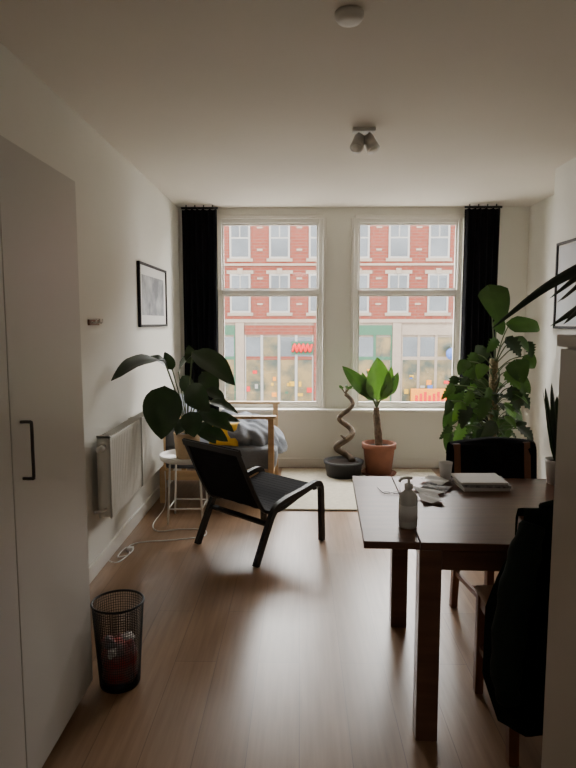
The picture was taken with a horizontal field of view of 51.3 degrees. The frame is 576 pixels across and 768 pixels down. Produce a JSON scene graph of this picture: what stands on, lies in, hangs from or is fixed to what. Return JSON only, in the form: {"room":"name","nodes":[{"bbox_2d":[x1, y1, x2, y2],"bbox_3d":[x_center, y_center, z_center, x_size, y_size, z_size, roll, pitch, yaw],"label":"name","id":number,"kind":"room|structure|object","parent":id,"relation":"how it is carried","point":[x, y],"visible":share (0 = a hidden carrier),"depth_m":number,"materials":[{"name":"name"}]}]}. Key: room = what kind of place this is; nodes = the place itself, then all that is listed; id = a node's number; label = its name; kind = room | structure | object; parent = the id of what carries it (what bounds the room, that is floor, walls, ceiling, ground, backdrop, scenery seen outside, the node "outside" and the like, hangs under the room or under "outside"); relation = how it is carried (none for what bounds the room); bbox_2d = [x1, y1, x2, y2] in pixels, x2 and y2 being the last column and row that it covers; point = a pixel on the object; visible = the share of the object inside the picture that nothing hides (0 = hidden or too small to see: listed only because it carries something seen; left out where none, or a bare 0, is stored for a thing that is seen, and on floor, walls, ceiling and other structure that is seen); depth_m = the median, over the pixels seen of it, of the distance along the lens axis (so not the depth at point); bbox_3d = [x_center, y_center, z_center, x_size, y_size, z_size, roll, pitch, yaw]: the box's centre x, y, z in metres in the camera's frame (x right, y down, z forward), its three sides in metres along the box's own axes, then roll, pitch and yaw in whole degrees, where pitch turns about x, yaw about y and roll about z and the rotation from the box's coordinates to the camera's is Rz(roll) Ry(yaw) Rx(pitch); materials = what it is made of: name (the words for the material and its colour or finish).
{"room":"living room","nodes":[
{"label":"living room","id":0,"kind":"room"},
{"bbox_2d":[0,42,180,564],"bbox_3d":[-1.257,-0.085,2.666,0.100,2.720,7.870,0,6,1],"label":"wall","id":1,"kind":"structure","parent":0,"point":[123,220],"depth_m":3.88,"materials":[{"name":"paint"}]},
{"bbox_2d":[88,319,102,324],"bbox_3d":[-1.162,-0.376,3.640,0.050,0.040,0.170,0,6,1],"label":"wall hook rack","id":2,"kind":"object","parent":1,"relation":"attached to","point":[90,321],"visible":1,"depth_m":3.60,"materials":[{"name":"brown wood"}]},
{"bbox_2d":[94,411,163,518],"bbox_3d":[-1.113,0.498,4.267,0.122,0.512,1.460,0,6,1],"label":"radiator","id":3,"kind":"object","parent":1,"relation":"attached to","point":[128,453],"visible":0.76,"depth_m":3.90,"materials":[{"name":"white metal"}]},
{"bbox_2d":[89,468,180,583],"bbox_3d":[-1.165,1.041,4.515,0.015,0.100,3.920,0,6,1],"label":"baseboard","id":4,"kind":"structure","parent":1,"relation":"attached to","point":[95,567],"depth_m":4.19,"materials":[{"name":"white paint"}]},
{"bbox_2d":[137,261,167,326],"bbox_3d":[-1.143,-0.744,5.105,0.025,0.510,0.940,0,6,1],"label":"framed picture","id":5,"kind":"object","parent":1,"relation":"attached to","point":[151,280],"visible":1,"depth_m":5.03,"materials":[{"name":"black wood"}]},
{"bbox_2d":[0,0,575,207],"bbox_3d":[0.613,-1.493,2.483,3.840,0.120,7.870,0,6,1],"label":"ceiling","id":6,"kind":"structure","parent":0,"point":[217,103],"depth_m":3.05,"materials":[{"name":"paint"}]},
{"bbox_2d":[181,205,218,411],"bbox_3d":[-0.891,-0.706,6.149,0.370,2.200,0.070,0,6,1],"label":"curtain","id":7,"kind":"object","parent":6,"relation":"hanging from","point":[199,227],"visible":0.66,"depth_m":6.11,"materials":[{"name":"black fabric"}]},
{"bbox_2d":[335,5,363,26],"bbox_3d":[0.234,-1.394,2.285,0.110,0.036,0.110,0,6,1],"label":"smoke detector","id":8,"kind":"object","parent":6,"relation":"attached to","point":[349,15],"visible":1,"depth_m":2.25,"materials":[{"name":"white plastic"}]},
{"bbox_2d":[350,127,379,153],"bbox_3d":[0.466,-1.478,3.646,0.184,0.149,0.115,0,6,1],"label":"ceiling spotlight","id":9,"kind":"object","parent":6,"relation":"attached to","point":[372,146],"depth_m":3.62,"materials":[{"name":"white metal"}]},
{"bbox_2d":[458,204,501,427],"bbox_3d":[1.948,-0.665,6.096,0.370,2.270,0.067,0,6,1],"label":"curtain","id":10,"kind":"object","parent":6,"relation":"hanging from","point":[481,226],"visible":0.53,"depth_m":6.05,"materials":[{"name":"black fabric"}]},
{"bbox_2d":[42,467,542,767],"bbox_3d":[0.613,1.322,2.774,3.840,0.100,7.870,0,6,1],"label":"floor","id":11,"kind":"structure","parent":0,"point":[296,659],"depth_m":2.75,"materials":[{"name":"laminate"}]},
{"bbox_2d":[0,135,92,767],"bbox_3d":[-1.012,0.346,1.560,0.425,2.090,1.750,0,6,1],"label":"wardrobe","id":12,"kind":"object","parent":11,"relation":"on","point":[46,646],"visible":1,"depth_m":2.01,"materials":[{"name":"laminate"}]},
{"bbox_2d":[90,589,144,693],"bbox_3d":[-0.726,1.106,2.577,0.224,0.370,0.224,0,6,1],"label":"basket","id":13,"kind":"object","parent":11,"relation":"on","point":[119,670],"visible":1,"depth_m":2.53,"materials":[{"name":"black metal"}]},
{"bbox_2d":[109,471,206,562],"bbox_3d":[-0.866,0.949,4.453,0.546,0.304,1.240,0,6,1],"label":"power cable","id":14,"kind":"object","parent":11,"relation":"on","point":[130,548],"visible":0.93,"depth_m":4.27,"materials":[{"name":"white plastic"}]},
{"bbox_2d":[159,449,207,524],"bbox_3d":[-0.787,0.806,4.725,0.430,0.526,0.430,0,6,1],"label":"side table","id":15,"kind":"object","parent":11,"relation":"on","point":[169,456],"visible":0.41,"depth_m":4.61,"materials":[{"name":"white metal"}]},
{"bbox_2d":[111,345,239,459],"bbox_3d":[-0.728,0.178,4.277,0.645,0.876,1.075,1,6,7],"label":"monstera plant","id":16,"kind":"object","parent":15,"relation":"on","point":[162,407],"visible":0.98,"depth_m":4.51,"materials":[{"name":"green plant"}]},
{"bbox_2d":[159,394,287,502],"bbox_3d":[-0.557,0.553,5.589,1.106,0.850,1.000,0,6,1],"label":"daybed","id":17,"kind":"object","parent":11,"relation":"on","point":[260,440],"visible":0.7,"depth_m":5.18,"materials":[{"name":"brown wood"}]},
{"bbox_2d":[209,422,238,446],"bbox_3d":[-0.557,0.435,5.225,0.259,0.208,0.146,0,6,1],"label":"pillow","id":18,"kind":"object","parent":17,"relation":"on","point":[231,442],"visible":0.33,"depth_m":5.18,"materials":[{"name":"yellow fabric"}]},
{"bbox_2d":[182,438,324,567],"bbox_3d":[-0.236,0.742,4.172,0.623,0.780,0.805,5,8,43],"label":"lounge chair","id":19,"kind":"object","parent":11,"relation":"on","point":[222,471],"visible":1,"depth_m":4.03,"materials":[{"name":"black wood"}]},
{"bbox_2d":[281,468,436,510],"bbox_3d":[0.706,0.968,5.626,1.570,0.015,1.380,0,6,1],"label":"area rug","id":20,"kind":"object","parent":11,"relation":"on","point":[339,493],"visible":0.4,"depth_m":5.56,"materials":[{"name":"beige fabric"}]},
{"bbox_2d":[324,385,363,478],"bbox_3d":[0.559,0.468,6.000,0.403,0.902,0.403,0,6,1],"label":"tree","id":21,"kind":"object","parent":20,"relation":"on","point":[345,466],"visible":1,"depth_m":5.95,"materials":[{"name":"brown plant"}]},
{"bbox_2d":[342,357,398,476],"bbox_3d":[0.818,0.320,6.040,0.564,1.189,0.360,0,6,1],"label":"banana plant","id":22,"kind":"object","parent":20,"relation":"on","point":[380,383],"visible":0.98,"depth_m":5.94,"materials":[{"name":"green plant"}]},
{"bbox_2d":[352,476,553,740],"bbox_3d":[0.981,0.903,2.625,1.360,0.763,0.930,0,6,3],"label":"dining table","id":23,"kind":"object","parent":11,"relation":"on","point":[464,531],"visible":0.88,"depth_m":2.28,"materials":[{"name":"brown wood"}]},
{"bbox_2d":[377,487,400,493],"bbox_3d":[0.477,0.497,2.799,0.108,0.006,0.116,0,6,1],"label":"eyeglasses","id":24,"kind":"object","parent":23,"relation":"on","point":[377,487],"visible":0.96,"depth_m":2.76,"materials":[{"name":"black metal"}]},
{"bbox_2d":[398,476,417,528],"bbox_3d":[0.463,0.452,2.310,0.074,0.200,0.074,3,7,28],"label":"soap dispenser bottle","id":25,"kind":"object","parent":23,"relation":"on","point":[408,499],"visible":1,"depth_m":2.29,"materials":[{"name":"grey plastic"}]},
{"bbox_2d":[413,475,452,502],"bbox_3d":[0.667,0.490,2.809,0.188,0.018,0.460,2,6,22],"label":"loose papers","id":26,"kind":"object","parent":23,"relation":"on","point":[429,492],"visible":0.99,"depth_m":2.81,"materials":[{"name":"white paper"}]},
{"bbox_2d":[439,461,452,479],"bbox_3d":[0.795,0.435,3.025,0.068,0.085,0.068,0,6,1],"label":"paper cup","id":27,"kind":"object","parent":23,"relation":"on","point":[445,467],"visible":0.9,"depth_m":3.00,"materials":[{"name":"white paper"}]},
{"bbox_2d":[451,473,511,491],"bbox_3d":[0.928,0.471,2.886,0.247,0.042,0.193,0,6,1],"label":"books","id":28,"kind":"object","parent":23,"relation":"on","point":[468,482],"visible":1,"depth_m":2.81,"materials":[{"name":"white paper"}]},
{"bbox_2d":[543,384,557,484],"bbox_3d":[1.328,0.238,2.914,0.190,0.500,0.169,0,6,1],"label":"potted snake plant","id":29,"kind":"object","parent":23,"relation":"on","point":[551,411],"visible":0.41,"depth_m":2.91,"materials":[{"name":"green plant"}]},
{"bbox_2d":[439,284,539,449],"bbox_3d":[1.596,0.127,4.919,0.804,1.836,0.713,0,6,1],"label":"potted plant","id":30,"kind":"object","parent":11,"relation":"on","point":[469,413],"visible":0.78,"depth_m":4.75,"materials":[{"name":"green plant"}]},
{"bbox_2d":[449,442,530,607],"bbox_3d":[1.124,0.788,3.070,0.440,0.903,0.476,-1,6,-7],"label":"dining chair","id":31,"kind":"object","parent":11,"relation":"on","point":[463,453],"visible":0.16,"depth_m":3.22,"materials":[{"name":"brown wood"}]},
{"bbox_2d":[446,437,536,478],"bbox_3d":[1.109,0.439,3.283,0.506,0.302,0.142,-1,6,-7],"label":"sweater","id":32,"kind":"object","parent":31,"relation":"on","point":[511,465],"visible":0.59,"depth_m":3.24,"materials":[{"name":"black fabric"}]},
{"bbox_2d":[473,516,523,765],"bbox_3d":[0.994,0.872,2.264,0.440,0.903,0.476,0,6,1],"label":"dining chair","id":33,"kind":"object","parent":11,"relation":"on","point":[483,592],"visible":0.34,"depth_m":2.48,"materials":[{"name":"brown wood"}]},
{"bbox_2d":[482,500,553,736],"bbox_3d":[1.001,0.793,1.987,0.668,0.850,0.200,0,6,1],"label":"jacket","id":34,"kind":"object","parent":33,"relation":"on","point":[517,605],"visible":0.57,"depth_m":1.95,"materials":[{"name":"black fabric"}]},
{"bbox_2d":[541,335,575,767],"bbox_3d":[0.930,0.685,1.055,0.640,1.520,0.915,0,6,1],"label":"cabinet","id":35,"kind":"object","parent":11,"relation":"on","point":[559,721],"visible":1,"depth_m":1.41,"materials":[{"name":"beige laminate"}]},
{"bbox_2d":[491,264,575,328],"bbox_3d":[0.789,-0.223,1.266,0.662,0.241,0.573,0,6,1],"label":"dracaena","id":36,"kind":"object","parent":35,"relation":"on","point":[569,274],"visible":1,"depth_m":1.32,"materials":[{"name":"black plant"}]},
{"bbox_2d":[178,207,529,458],"bbox_3d":[0.669,-0.472,6.418,3.600,2.720,0.250,0,6,1],"label":"wall","id":37,"kind":"structure","parent":0,"point":[306,434],"depth_m":6.29,"materials":[{"name":"paint"}]},
{"bbox_2d":[217,219,322,407],"bbox_3d":[-0.187,-0.733,6.343,1.100,1.975,0.080,0,6,1],"label":"window","id":38,"kind":"structure","parent":37,"relation":"in","point":[317,292],"depth_m":6.29,"materials":[{"name":"white paint"}]},
{"bbox_2d":[219,408,443,412],"bbox_3d":[0.531,0.280,6.328,2.530,0.033,0.090,0,6,1],"label":"sill","id":39,"kind":"structure","parent":37,"relation":"attached to","point":[314,410],"depth_m":6.29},
{"bbox_2d":[217,214,463,407],"bbox_3d":[0.532,-0.740,6.259,2.610,2.005,0.018,0,6,1],"label":"trim","id":40,"kind":"structure","parent":37,"relation":"attached to","point":[377,216],"depth_m":6.17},
{"bbox_2d":[278,458,445,467],"bbox_3d":[0.677,0.844,6.421,3.580,0.100,0.015,0,6,1],"label":"baseboard","id":41,"kind":"structure","parent":37,"relation":"attached to","point":[282,462],"depth_m":6.41,"materials":[{"name":"white paint"}]},
{"bbox_2d":[353,218,462,407],"bbox_3d":[1.245,-0.731,6.315,1.115,1.975,0.080,0,6,1],"label":"window","id":42,"kind":"structure","parent":37,"relation":"in","point":[458,222],"depth_m":6.26,"materials":[{"name":"white paint"}]},
{"bbox_2d":[520,157,575,478],"bbox_3d":[2.272,-0.077,2.596,0.520,2.720,7.870,0,6,1],"label":"wall","id":43,"kind":"structure","parent":0,"point":[552,220],"depth_m":5.70,"materials":[{"name":"paint"}]},
{"bbox_2d":[553,238,575,328],"bbox_3d":[2.030,-0.697,4.115,0.025,0.640,0.910,0,6,1],"label":"framed print","id":44,"kind":"object","parent":43,"relation":"attached to","point":[565,250],"visible":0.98,"depth_m":4.42,"materials":[{"name":"black wood"}]},
{"label":"outside","id":45,"kind":"structure","parent":0,"visible":0},
{"bbox_3d":[2.969,2.027,23.679,85.000,0.200,33.200,0,6,1],"label":"street","id":46,"kind":"object","parent":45,"visible":0},
{"bbox_2d":[224,225,454,401],"bbox_3d":[4.437,-4.989,27.851,51.740,12.900,1.400,0,6,1],"label":"brick building","id":47,"kind":"structure","parent":46,"relation":"on","point":[412,335],"depth_m":27.71,"materials":[{"name":"brick"}]},
{"bbox_2d":[291,342,312,353],"bbox_3d":[0.654,-1.664,27.779,1.009,0.600,0.140,0,6,1],"label":"shop sign","id":48,"kind":"object","parent":47,"relation":"attached to","point":[296,347],"visible":1,"depth_m":27.75,"materials":[{"name":"red"}]},
{"bbox_2d":[446,346,451,359],"bbox_3d":[7.505,-1.426,27.567,0.560,0.630,0.425,0,6,1],"label":"shop sign","id":49,"kind":"object","parent":47,"relation":"attached to","point":[449,351],"visible":0.55,"depth_m":27.37,"materials":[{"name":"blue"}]},
{"bbox_2d":[411,388,446,401],"bbox_3d":[6.702,0.860,27.669,2.100,1.300,0.155,0,6,1],"label":"banner","id":50,"kind":"object","parent":46,"relation":"on","point":[417,395],"visible":0.49,"depth_m":27.57,"materials":[{"name":"orange"}]}
]}

